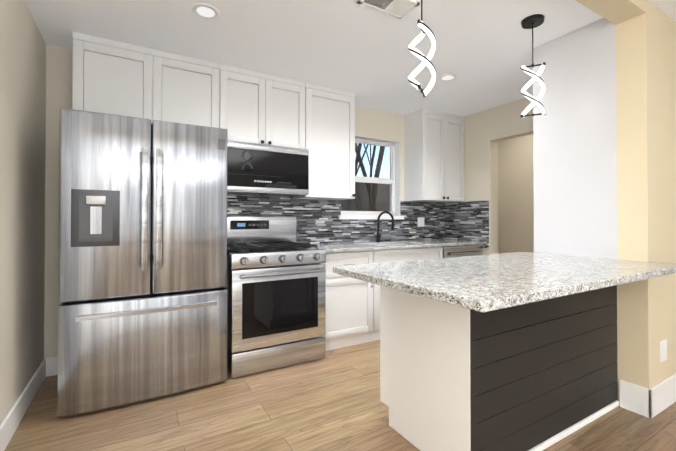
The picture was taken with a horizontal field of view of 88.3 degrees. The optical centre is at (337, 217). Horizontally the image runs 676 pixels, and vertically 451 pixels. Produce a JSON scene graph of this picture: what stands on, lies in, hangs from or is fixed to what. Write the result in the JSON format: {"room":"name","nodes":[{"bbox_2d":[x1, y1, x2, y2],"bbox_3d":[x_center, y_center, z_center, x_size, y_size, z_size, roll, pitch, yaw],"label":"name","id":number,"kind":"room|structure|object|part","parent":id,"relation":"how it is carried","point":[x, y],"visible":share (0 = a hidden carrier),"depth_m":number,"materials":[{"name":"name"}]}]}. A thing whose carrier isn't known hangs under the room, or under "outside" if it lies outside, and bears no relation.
{"room":"kitchen","nodes":[
{"label":"kitchen","id":0,"kind":"room"},
{"bbox_2d":[0,0,45,425],"bbox_3d":[-0.497,-0.076,-0.449,0.200,2.380,7.100,0,-1,-30],"label":"wall","id":1,"kind":"structure","parent":0,"point":[22,156],"depth_m":1.97,"materials":[{"name":"beige paint"}]},
{"bbox_2d":[0,359,45,450],"bbox_3d":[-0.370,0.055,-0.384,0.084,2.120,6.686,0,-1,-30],"label":"baseboard","id":2,"kind":"structure","parent":1,"relation":"attached to","point":[13,419],"depth_m":1.94,"materials":[{"name":"white wood"}]},
{"bbox_2d":[44,45,498,357],"bbox_3d":[0.538,-0.040,4.128,6.600,2.380,0.235,0,-1,-30],"label":"wall","id":3,"kind":"structure","parent":0,"point":[318,221],"depth_m":3.60,"materials":[{"name":"tile"}]},
{"bbox_2d":[44,356,57,376],"bbox_3d":[-1.602,1.074,2.768,1.140,0.130,0.014,0,-1,-30],"label":"baseboard","id":4,"kind":"structure","parent":3,"relation":"attached to","point":[51,366],"depth_m":2.50,"materials":[{"name":"white wood"}]},
{"bbox_2d":[72,31,163,123],"bbox_3d":[-1.622,-0.951,2.594,0.534,0.578,0.318,0,-1,-30],"label":"upper cabinet","id":5,"kind":"object","parent":3,"relation":"attached to","point":[113,77],"depth_m":2.46,"materials":[{"name":"white wood"}]},
{"bbox_2d":[164,51,231,130],"bbox_3d":[-1.236,-0.950,2.819,0.598,0.578,0.318,0,-1,-30],"label":"upper cabinet","id":6,"kind":"object","parent":3,"relation":"attached to","point":[195,90],"depth_m":2.72,"materials":[{"name":"white wood"}]},
{"bbox_2d":[228,66,307,148],"bbox_3d":[-0.731,-0.922,3.113,0.817,0.628,0.318,0,-1,-30],"label":"upper cabinet","id":7,"kind":"object","parent":3,"relation":"attached to","point":[267,109],"depth_m":3.00,"materials":[{"name":"white wood"}]},
{"bbox_2d":[227,140,308,196],"bbox_3d":[-0.680,-0.404,3.085,0.745,0.405,0.390,0,-1,-30],"label":"over-the-range microwave","id":8,"kind":"object","parent":7,"relation":"attached to","point":[254,169],"visible":0.79,"depth_m":2.92,"materials":[{"name":"black glass"}]},
{"bbox_2d":[292,83,354,199],"bbox_3d":[-0.169,-0.710,3.439,0.603,1.048,0.318,0,-1,-30],"label":"upper cabinet","id":9,"kind":"object","parent":3,"relation":"attached to","point":[331,111],"depth_m":3.33,"materials":[{"name":"white wood"}]},
{"bbox_2d":[227,195,444,243],"bbox_3d":[0.137,0.076,3.793,2.890,0.543,0.008,0,-1,-30],"label":"backsplash","id":10,"kind":"structure","parent":3,"relation":"attached to","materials":[{"name":"tile"}]},
{"bbox_2d":[418,217,423,226],"bbox_3d":[1.027,0.059,4.303,0.110,0.115,0.008,0,-1,-30],"label":"outlet","id":11,"kind":"object","parent":3,"relation":"attached to","point":[420,221],"visible":1,"depth_m":4.30,"materials":[{"name":"white plastic"}]},
{"bbox_2d":[404,108,463,202],"bbox_3d":[1.170,-0.711,4.220,0.678,1.033,0.318,0,-1,-30],"label":"upper cabinet","id":12,"kind":"object","parent":3,"relation":"attached to","point":[433,140],"depth_m":4.06,"materials":[{"name":"white wood"}]},
{"bbox_2d":[4,340,675,450],"bbox_3d":[2.267,1.157,1.154,6.600,0.060,7.100,0,-1,-30],"label":"floor","id":13,"kind":"structure","parent":0,"point":[330,401],"depth_m":1.93,"materials":[{"name":"brown wood"}]},
{"bbox_2d":[58,108,227,416],"bbox_3d":[-1.315,0.264,2.437,0.916,1.745,0.816,0,-1,-30],"label":"fridge","id":14,"kind":"object","parent":13,"relation":"on","point":[142,306],"visible":1,"depth_m":2.11,"materials":[{"name":"grey metal"}]},
{"bbox_3d":[-1.130,0.077,2.125,0.750,0.995,0.088,0,-1,-30],"label":"handle","id":15,"kind":"part","parent":14,"relation":"part of","materials":[{"name":"silver metal"}]},
{"bbox_3d":[-1.134,-0.180,2.164,0.840,0.700,0.019,0,-1,-30],"label":"panel","id":16,"kind":"part","parent":14,"relation":"part of","materials":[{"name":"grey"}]},
{"bbox_2d":[224,216,325,377],"bbox_3d":[-0.578,0.565,2.895,0.753,1.150,0.763,0,-1,-30],"label":"range","id":17,"kind":"object","parent":13,"relation":"on","point":[276,291],"visible":0.96,"depth_m":2.63,"materials":[{"name":"grey metal"}]},
{"bbox_2d":[323,251,379,350],"bbox_3d":[-0.033,0.723,3.341,0.626,0.842,0.590,0,-1,-30],"label":"base cabinet","id":18,"kind":"object","parent":13,"relation":"on","point":[352,314],"depth_m":3.09,"materials":[{"name":"white wood"}]},
{"bbox_2d":[312,239,479,254],"bbox_3d":[0.621,0.290,3.704,2.124,0.030,0.628,0,-1,-30],"label":"countertop","id":19,"kind":"structure","parent":18,"relation":"on","point":[388,245],"depth_m":3.50,"materials":[{"name":"grey stone"}]},
{"bbox_2d":[376,211,393,241],"bbox_3d":[0.512,0.103,3.823,0.109,0.342,0.224,0,-1,-30],"label":"faucet","id":20,"kind":"object","parent":19,"relation":"on","point":[392,226],"visible":1,"depth_m":3.86,"materials":[{"name":"black metal"}]},
{"bbox_2d":[372,243,442,262],"bbox_3d":[0.543,0.725,3.677,0.965,0.842,0.590,0,-1,-30],"label":"base cabinet","id":21,"kind":"object","parent":13,"relation":"on","point":[409,253],"depth_m":3.46,"materials":[{"name":"white wood"}]},
{"bbox_2d":[443,245,482,257],"bbox_3d":[1.249,0.730,4.045,0.614,0.838,0.645,0,-1,-30],"label":"dishwasher","id":22,"kind":"object","parent":13,"relation":"on","point":[460,251],"visible":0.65,"depth_m":3.78,"materials":[{"name":"grey metal"}]},
{"bbox_2d":[380,288,618,450],"bbox_3d":[0.966,0.709,2.031,1.322,0.848,0.618,0,-1,-30],"label":"kitchen island","id":23,"kind":"object","parent":13,"relation":"on","point":[515,351],"depth_m":1.68,"materials":[{"name":"black wood"}]},
{"bbox_2d":[333,252,675,315],"bbox_3d":[0.908,0.268,1.812,1.647,0.032,0.895,0,-1,-30],"label":"island countertop","id":24,"kind":"structure","parent":23,"relation":"on","point":[493,282],"depth_m":1.52,"materials":[{"name":"grey stone"}]},
{"bbox_2d":[24,0,675,116],"bbox_3d":[2.267,-1.283,1.173,6.600,0.060,7.100,0,-1,-30],"label":"ceiling","id":25,"kind":"structure","parent":0,"point":[370,60],"depth_m":2.41,"materials":[{"name":"white paint"}]},
{"bbox_2d":[191,3,219,18],"bbox_3d":[-0.800,-1.242,2.104,0.159,0.007,0.159,0,0,15],"label":"recessed light","id":26,"kind":"object","parent":25,"relation":"in","point":[204,11],"depth_m":2.09,"materials":[{"name":"white plastic"}]},
{"bbox_2d":[357,0,418,18],"bbox_3d":[0.293,-1.240,2.018,0.320,0.012,0.170,0,-1,-30],"label":"ceiling vent","id":27,"kind":"object","parent":25,"relation":"in","point":[399,9],"visible":0.94,"depth_m":2.04,"materials":[{"name":"grey metal"}]},
{"bbox_2d":[408,0,435,96],"bbox_3d":[0.414,-0.931,1.722,0.133,0.634,0.133,0,-1,-30],"label":"pendant light","id":28,"kind":"object","parent":25,"relation":"hanging from","point":[419,54],"visible":1,"depth_m":1.70,"materials":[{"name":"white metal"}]},
{"bbox_2d":[438,73,456,80],"bbox_3d":[0.971,-1.234,3.079,0.159,0.007,0.159,0,0,15],"label":"recessed light","id":29,"kind":"object","parent":25,"relation":"in","point":[446,77],"depth_m":3.07,"materials":[{"name":"white plastic"}]},
{"bbox_2d":[520,14,545,117],"bbox_3d":[1.229,-0.940,2.197,0.133,0.609,0.133,0,-1,-30],"label":"pendant light","id":30,"kind":"object","parent":25,"relation":"hanging from","point":[533,21],"visible":1,"depth_m":2.18,"materials":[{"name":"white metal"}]},
{"bbox_2d":[444,95,532,254],"bbox_3d":[1.867,-0.043,3.806,0.128,2.380,1.730,0,-1,-30],"label":"wall","id":31,"kind":"structure","parent":0,"point":[472,216],"depth_m":4.02,"materials":[{"name":"paint"}]},
{"bbox_2d":[444,200,488,247],"bbox_3d":[1.548,0.079,4.234,0.008,0.543,0.652,0,-1,-30],"label":"backsplash","id":32,"kind":"structure","parent":31,"relation":"attached to","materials":[{"name":"tile"}]},
{"bbox_2d":[499,134,533,253],"bbox_3d":[2.990,-0.040,4.113,0.120,2.380,2.330,0,-1,-30],"label":"wall","id":33,"kind":"structure","parent":0,"point":[516,204],"depth_m":4.86,"materials":[{"name":"beige paint"}]},
{"bbox_2d":[533,18,617,400],"bbox_3d":[2.457,-0.050,2.853,2.070,2.380,0.510,0,-1,-30],"label":"wall block","id":34,"kind":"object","parent":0,"point":[575,169],"visible":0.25,"depth_m":2.30,"materials":[{"name":"white paint"}]},
{"bbox_2d":[575,0,675,405],"bbox_3d":[1.745,-0.056,2.058,6.600,2.380,0.147,0,-1,-30],"label":"wall","id":35,"kind":"structure","parent":0,"point":[646,119],"depth_m":2.06,"materials":[{"name":"beige paint"}]},
{"bbox_2d":[620,373,675,418],"bbox_3d":[3.076,1.060,2.810,3.134,0.160,0.148,0,-1,-30],"label":"baseboard","id":36,"kind":"structure","parent":35,"relation":"attached to","point":[653,401],"depth_m":2.03,"materials":[{"name":"white wood"}]},
{"bbox_2d":[660,339,666,362],"bbox_3d":[1.942,0.796,2.077,0.095,0.125,0.008,0,-1,-30],"label":"outlet","id":37,"kind":"object","parent":35,"relation":"attached to","point":[663,350],"visible":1,"depth_m":2.07,"materials":[{"name":"white plastic"}]},
{"label":"outside","id":38,"kind":"structure","parent":0,"visible":0},
{"bbox_2d":[341,143,389,211],"bbox_3d":[-0.457,-2.332,5.654,12.000,8.188,3.173,0,-1,-30],"label":"tree","id":39,"kind":"object","parent":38,"point":[357,201],"depth_m":7.04,"materials":[{"name":"black plant"}]}
]}

